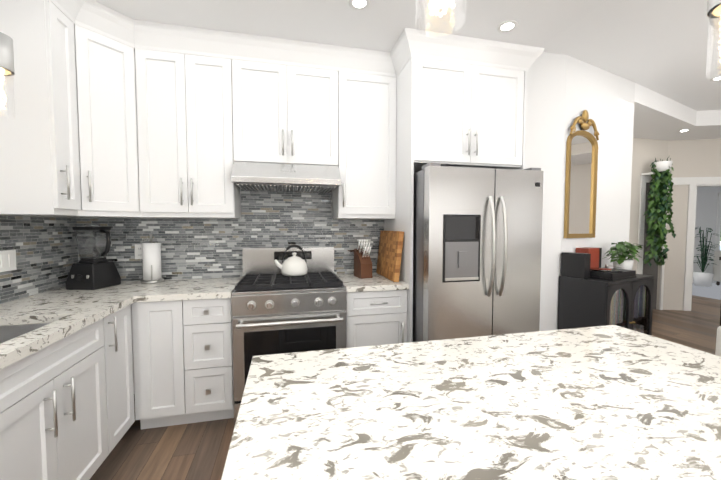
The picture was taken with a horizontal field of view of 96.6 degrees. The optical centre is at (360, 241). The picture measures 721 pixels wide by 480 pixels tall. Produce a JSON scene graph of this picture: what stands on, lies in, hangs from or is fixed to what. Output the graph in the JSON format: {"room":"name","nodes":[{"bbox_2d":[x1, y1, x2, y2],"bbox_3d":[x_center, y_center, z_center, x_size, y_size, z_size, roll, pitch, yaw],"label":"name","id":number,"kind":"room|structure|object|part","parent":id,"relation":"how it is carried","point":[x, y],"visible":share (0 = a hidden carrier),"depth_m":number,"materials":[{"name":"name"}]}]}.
{"room":"kitchen","nodes":[
{"label":"kitchen","id":0,"kind":"room"},
{"bbox_2d":[131,192,383,382],"bbox_3d":[-0.508,-0.365,2.884,3.420,3.150,0.150,-1,3,-13],"label":"wall","id":1,"kind":"structure","parent":0,"point":[216,218],"depth_m":2.63,"materials":[{"name":"white paint"}]},
{"bbox_2d":[0,215,79,303],"bbox_3d":[-1.845,0.136,1.109,0.008,0.503,2.750,-1,3,-13],"label":"tile backsplash","id":2,"kind":"structure","parent":1,"relation":"attached to","point":[47,252],"depth_m":2.04,"materials":[{"name":"tile"}]},
{"bbox_2d":[0,250,16,271],"bbox_3d":[-1.999,0.110,1.817,0.010,0.116,0.120,-1,3,-13],"label":"switch plate","id":3,"kind":"object","parent":2,"relation":"attached to","point":[7,260],"visible":1,"depth_m":1.82,"materials":[{"name":"white plastic"}]},
{"bbox_2d":[76,189,383,280],"bbox_3d":[-0.955,-0.141,2.711,2.408,0.907,0.008,-1,3,-13],"label":"tile backsplash","id":4,"kind":"structure","parent":1,"relation":"attached to","point":[190,248],"depth_m":2.69,"materials":[{"name":"tile"}]},
{"bbox_2d":[135,244,142,258],"bbox_3d":[-1.736,0.081,2.531,0.072,0.116,0.009,-1,3,-13],"label":"electrical outlet plate","id":5,"kind":"object","parent":4,"relation":"attached to","point":[138,251],"visible":0.79,"depth_m":2.53,"materials":[{"name":"white plastic"}]},
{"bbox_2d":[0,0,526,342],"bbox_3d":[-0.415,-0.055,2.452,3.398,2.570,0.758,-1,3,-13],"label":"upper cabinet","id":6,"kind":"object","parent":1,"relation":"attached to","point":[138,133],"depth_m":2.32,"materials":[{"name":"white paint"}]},
{"bbox_3d":[-0.436,-0.543,2.271,2.629,0.572,0.401,-1,3,-13],"label":"upper cabinets handle","id":7,"kind":"part","parent":6,"relation":"part of","materials":[{"name":"silver metal"}]},
{"bbox_2d":[231,162,340,192],"bbox_3d":[-0.571,-0.497,2.524,0.766,0.179,0.489,-1,3,-13],"label":"range hood","id":8,"kind":"object","parent":6,"relation":"attached to","point":[262,177],"visible":1,"depth_m":2.34,"materials":[{"name":"silver metal"}]},
{"bbox_2d":[50,0,544,76],"bbox_3d":[-0.330,-1.387,2.204,3.484,0.144,0.526,-1,3,-13],"label":"crown molding","id":9,"kind":"structure","parent":6,"relation":"attached to","point":[96,17],"depth_m":2.31,"materials":[{"name":"white paint"}]},
{"bbox_2d":[89,295,720,479],"bbox_3d":[2.272,1.221,3.318,9.600,0.060,12.500,-1,3,-13],"label":"floor","id":10,"kind":"structure","parent":0,"point":[195,451],"depth_m":2.01,"materials":[{"name":"brown wood"}]},
{"bbox_2d":[0,316,111,479],"bbox_3d":[-1.565,0.848,1.275,0.608,0.874,0.774,-1,3,-13],"label":"base cabinet","id":11,"kind":"object","parent":10,"relation":"on","point":[100,371],"depth_m":1.37,"materials":[{"name":"white paint"}]},
{"bbox_2d":[0,281,155,368],"bbox_3d":[-1.216,0.457,-0.174,0.630,0.040,5.540,-1,3,-13],"label":"countertop","id":12,"kind":"structure","parent":11,"relation":"on","point":[63,311],"depth_m":1.62,"materials":[{"name":"stone"}]},
{"bbox_2d":[0,323,49,343],"bbox_3d":[-1.554,0.525,1.251,0.467,0.223,0.637,-1,3,-13],"label":"sink","id":13,"kind":"object","parent":12,"relation":"in","point":[8,332],"depth_m":1.54,"materials":[{"name":"grey metal"}]},
{"bbox_2d":[66,259,120,289],"bbox_3d":[-1.886,0.225,2.270,0.205,0.195,0.235,0,3,5],"label":"blender","id":14,"kind":"object","parent":12,"relation":"on","point":[92,274],"visible":0.96,"depth_m":2.19,"materials":[{"name":"black plastic"}]},
{"bbox_2d":[72,224,110,259],"bbox_3d":[-1.856,0.003,2.262,0.207,0.250,0.148,0,3,5],"label":"blender jar","id":15,"kind":"object","parent":14,"relation":"on","point":[107,237],"visible":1,"depth_m":2.25,"materials":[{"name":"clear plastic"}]},
{"bbox_2d":[140,234,163,283],"bbox_3d":[-1.603,0.128,2.469,0.156,0.371,0.156,-1,3,-13],"label":"paper towel holder","id":16,"kind":"object","parent":12,"relation":"on","point":[151,281],"visible":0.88,"depth_m":2.42,"materials":[{"name":"silver metal"}]},
{"bbox_2d":[142,243,161,280],"bbox_3d":[-1.603,0.152,2.470,0.120,0.280,0.120,-1,3,-13],"label":"paper towel roll","id":17,"kind":"object","parent":16,"relation":"on","point":[151,253],"visible":0.98,"depth_m":2.42,"materials":[{"name":"white paper"}]},
{"bbox_2d":[108,304,134,449],"bbox_3d":[-1.688,0.824,1.804,0.608,0.874,0.349,-1,3,-13],"label":"base cabinet","id":18,"kind":"object","parent":10,"relation":"on","point":[123,415],"depth_m":1.90,"materials":[{"name":"white paint"}]},
{"bbox_2d":[132,300,187,428],"bbox_3d":[-1.360,0.799,2.350,0.297,0.874,0.608,-1,3,-13],"label":"base cabinet","id":19,"kind":"object","parent":10,"relation":"on","point":[179,369],"depth_m":2.06,"materials":[{"name":"white paint"}]},
{"bbox_2d":[184,298,233,423],"bbox_3d":[-1.070,0.795,2.417,0.298,0.874,0.608,-1,3,-13],"label":"base cabinet","id":20,"kind":"object","parent":10,"relation":"on","point":[212,369],"depth_m":2.13,"materials":[{"name":"white paint"}]},
{"bbox_2d":[136,277,241,301],"bbox_3d":[-1.191,0.340,2.352,0.556,0.040,0.625,-1,3,-13],"label":"countertop","id":21,"kind":"structure","parent":20,"relation":"on","point":[209,288],"depth_m":2.16,"materials":[{"name":"stone"}]},
{"bbox_2d":[231,247,345,424],"bbox_3d":[-0.533,0.648,2.459,0.756,1.165,0.737,-1,3,-13],"label":"range","id":22,"kind":"object","parent":10,"relation":"on","point":[274,310],"visible":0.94,"depth_m":2.18,"materials":[{"name":"silver metal"}]},
{"bbox_2d":[274,244,307,275],"bbox_3d":[-0.560,0.146,2.588,0.266,0.246,0.212,-1,3,-13],"label":"kettle","id":23,"kind":"object","parent":22,"relation":"on","point":[294,265],"depth_m":2.53,"materials":[{"name":"white ceramic"}]},
{"bbox_3d":[-0.534,0.096,2.592,0.193,0.146,0.022,-1,3,-13],"label":"kettle handle","id":24,"kind":"part","parent":23,"relation":"part of","materials":[{"name":"black plastic"}]},
{"bbox_2d":[345,290,406,347],"bbox_3d":[0.056,0.783,2.677,0.473,0.874,0.608,-1,3,-13],"label":"base cabinet","id":25,"kind":"object","parent":10,"relation":"on","point":[367,324],"depth_m":2.37,"materials":[{"name":"white paint"}]},
{"bbox_2d":[335,273,408,291],"bbox_3d":[0.059,0.327,2.639,0.474,0.040,0.625,-1,3,-13],"label":"countertop","id":26,"kind":"structure","parent":25,"relation":"on","point":[375,282],"depth_m":2.42,"materials":[{"name":"stone"}]},
{"bbox_2d":[354,240,371,278],"bbox_3d":[0.026,0.143,2.712,0.100,0.318,0.202,-1,3,-21],"label":"knife block","id":27,"kind":"object","parent":26,"relation":"on","point":[362,265],"visible":1,"depth_m":2.67,"materials":[{"name":"brown wood"}]},
{"bbox_2d":[376,230,403,281],"bbox_3d":[0.239,0.107,2.699,0.082,0.391,0.500,-1,3,-13],"label":"cutting board","id":28,"kind":"object","parent":26,"relation":"on","point":[389,254],"visible":0.96,"depth_m":2.59,"materials":[{"name":"brown wood"}]},
{"bbox_2d":[412,163,542,341],"bbox_3d":[0.799,0.339,2.633,0.890,1.767,0.931,-1,3,-13],"label":"refrigerator","id":29,"kind":"object","parent":10,"relation":"on","point":[477,239],"visible":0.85,"depth_m":2.23,"materials":[{"name":"silver metal"}]},
{"bbox_2d":[557,274,653,335],"bbox_3d":[2.299,0.763,3.006,0.800,0.885,0.419,-1,3,-27],"label":"base cabinet","id":30,"kind":"object","parent":10,"relation":"on","point":[582,303],"visible":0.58,"depth_m":2.83,"materials":[{"name":"grey paint"}]},
{"bbox_2d":[561,252,590,278],"bbox_3d":[1.945,0.214,2.907,0.093,0.219,0.200,-1,3,-27],"label":"speaker","id":31,"kind":"object","parent":30,"relation":"on","point":[575,265],"visible":0.93,"depth_m":2.86},
{"bbox_2d":[576,247,601,267],"bbox_3d":[2.192,0.188,3.090,0.220,0.254,0.113,-1,3,-27],"label":"speaker","id":32,"kind":"object","parent":30,"relation":"on","point":[595,253],"visible":0.43,"depth_m":3.04,"materials":[{"name":"brown wood"}]},
{"bbox_2d":[590,264,636,280],"bbox_3d":[2.235,0.274,2.900,0.400,0.099,0.260,-1,3,-27],"label":"turntable","id":33,"kind":"object","parent":30,"relation":"on","point":[606,272],"visible":0.92,"depth_m":2.80,"materials":[{"name":"black plastic"}]},
{"bbox_2d":[602,241,644,269],"bbox_3d":[2.541,0.154,3.123,0.412,0.317,0.324,-1,3,-13],"label":"potted plant","id":34,"kind":"object","parent":30,"relation":"on","point":[622,251],"visible":0.98,"depth_m":3.07,"materials":[{"name":"green plant"}]},
{"bbox_2d":[609,285,645,332],"bbox_3d":[2.287,0.745,3.000,0.710,0.710,0.310,-1,3,-27],"label":"vinyl records","id":35,"kind":"object","parent":30,"relation":"in","point":[637,300],"depth_m":2.88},
{"bbox_2d":[693,227,720,286],"bbox_3d":[7.770,0.336,7.289,0.485,1.338,0.454,-1,3,-13],"label":"plant","id":36,"kind":"object","parent":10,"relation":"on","point":[703,279],"visible":0.98,"depth_m":7.23,"materials":[{"name":"green plant"}]},
{"bbox_2d":[713,250,720,284],"bbox_3d":[8.445,0.622,6.946,0.860,0.800,0.821,0,3,8],"label":"armchair","id":37,"kind":"object","parent":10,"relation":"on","point":[717,269],"visible":1,"depth_m":7.30,"materials":[{"name":"white fabric"}]},
{"bbox_2d":[715,326,720,355],"bbox_3d":[2.898,0.928,1.009,0.991,0.740,2.292,-1,3,-13],"label":"sofa","id":38,"kind":"object","parent":10,"relation":"on","point":[718,346],"visible":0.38,"depth_m":1.96,"materials":[{"name":"white fabric"}]},
{"bbox_3d":[0.449,0.864,0.949,1.450,0.873,0.621,-1,3,-13],"label":"kitchen island","id":39,"kind":"object","parent":10,"relation":"on","visible":0},
{"bbox_2d":[221,325,720,479],"bbox_3d":[0.477,0.412,0.806,1.510,0.040,0.890,-1,3,-13],"label":"island countertop","id":40,"kind":"structure","parent":39,"relation":"on","point":[611,402],"depth_m":0.74,"materials":[{"name":"stone"}]},
{"bbox_2d":[94,0,720,139],"bbox_3d":[2.784,-1.563,0.970,9.300,0.320,7.650,-1,3,-13],"label":"ceiling","id":41,"kind":"structure","parent":0,"point":[655,51],"depth_m":2.32,"materials":[{"name":"white paint"}]},
{"bbox_2d":[0,32,14,118],"bbox_3d":[-1.424,-0.954,1.235,0.111,0.919,0.111,-1,3,-13],"label":"light","id":42,"kind":"object","parent":41,"relation":"hanging from","point":[6,57],"visible":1,"depth_m":1.26,"materials":[{"name":"clear glass"}]},
{"bbox_2d":[349,0,369,10],"bbox_3d":[-0.007,-1.445,1.949,0.132,0.006,0.132,-1,3,-13],"label":"recessed light","id":43,"kind":"object","parent":41,"relation":"in","point":[359,5],"visible":1,"depth_m":1.96,"materials":[{"name":"white plastic"}]},
{"bbox_2d":[416,0,465,35],"bbox_3d":[0.171,-0.928,0.669,0.111,0.919,0.111,-1,3,-13],"label":"pendant light","id":44,"kind":"object","parent":41,"relation":"hanging from","point":[433,5],"visible":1,"depth_m":0.70,"materials":[{"name":"clear glass"}]},
{"bbox_2d":[497,20,517,32],"bbox_3d":[0.997,-1.456,2.180,0.132,0.006,0.132,-1,3,-13],"label":"recessed light","id":45,"kind":"object","parent":41,"relation":"in","point":[507,26],"visible":1,"depth_m":2.18,"materials":[{"name":"white plastic"}]},
{"bbox_2d":[706,0,720,77],"bbox_3d":[1.038,-0.937,0.874,0.111,0.919,0.111,-1,3,-13],"label":"pendant light","id":46,"kind":"object","parent":41,"relation":"hanging from","point":[714,9],"visible":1,"depth_m":0.93,"materials":[{"name":"clear glass"}]},
{"bbox_2d":[710,76,720,80],"bbox_3d":[3.767,-1.711,3.374,0.132,0.006,0.132,-1,3,-13],"label":"recessed light","id":47,"kind":"object","parent":41,"relation":"in","point":[718,78],"visible":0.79,"depth_m":3.40,"materials":[{"name":"white plastic"}]},
{"bbox_2d":[525,52,634,330],"bbox_3d":[1.981,-0.405,3.730,1.848,3.150,1.420,-1,3,-13],"label":"wall","id":48,"kind":"structure","parent":0,"point":[564,91],"depth_m":3.00,"materials":[{"name":"white paint"}]},
{"bbox_2d":[564,110,598,237],"bbox_3d":[2.120,-0.639,3.062,0.470,1.209,0.049,-1,3,-27],"label":"mirror","id":49,"kind":"object","parent":48,"relation":"attached to","point":[581,183],"visible":1,"depth_m":3.07,"materials":[{"name":"gold metal"}]},
{"bbox_2d":[629,138,668,309],"bbox_3d":[3.786,-0.461,4.952,2.220,3.150,0.150,-1,3,-13],"label":"wall","id":50,"kind":"structure","parent":0,"point":[646,153],"depth_m":4.99,"materials":[{"name":"beige paint"}]},
{"bbox_2d":[641,157,675,266],"bbox_3d":[4.494,-0.440,4.857,0.387,1.675,0.305,-1,3,-13],"label":"ivy plant","id":51,"kind":"object","parent":50,"relation":"hanging from","point":[659,195],"visible":1,"depth_m":4.79,"materials":[{"name":"green plant"}]},
{"bbox_2d":[663,139,720,309],"bbox_3d":[5.712,-0.467,5.073,1.732,3.150,0.140,0,3,8],"label":"wall","id":52,"kind":"structure","parent":0,"point":[697,158],"depth_m":5.08,"materials":[{"name":"beige paint"}]},
{"bbox_2d":[637,175,720,310],"bbox_3d":[5.294,0.047,5.006,1.873,2.130,0.609,-1,3,-13],"label":"door frame","id":53,"kind":"structure","parent":52,"relation":"attached to","point":[693,183],"depth_m":5.07,"materials":[{"name":"white wood"}]},
{"bbox_2d":[693,187,720,282],"bbox_3d":[6.911,-0.530,6.440,6.877,3.150,2.910,0,3,8],"label":"wall","id":54,"kind":"structure","parent":0,"point":[706,207],"depth_m":7.58,"materials":[{"name":"white paint"}]},
{"bbox_2d":[715,193,720,250],"bbox_3d":[9.435,-0.351,7.416,2.153,1.542,0.120,0,3,8],"label":"window","id":55,"kind":"structure","parent":54,"relation":"in","point":[718,228],"depth_m":7.53,"materials":[{"name":"white"}]}
]}

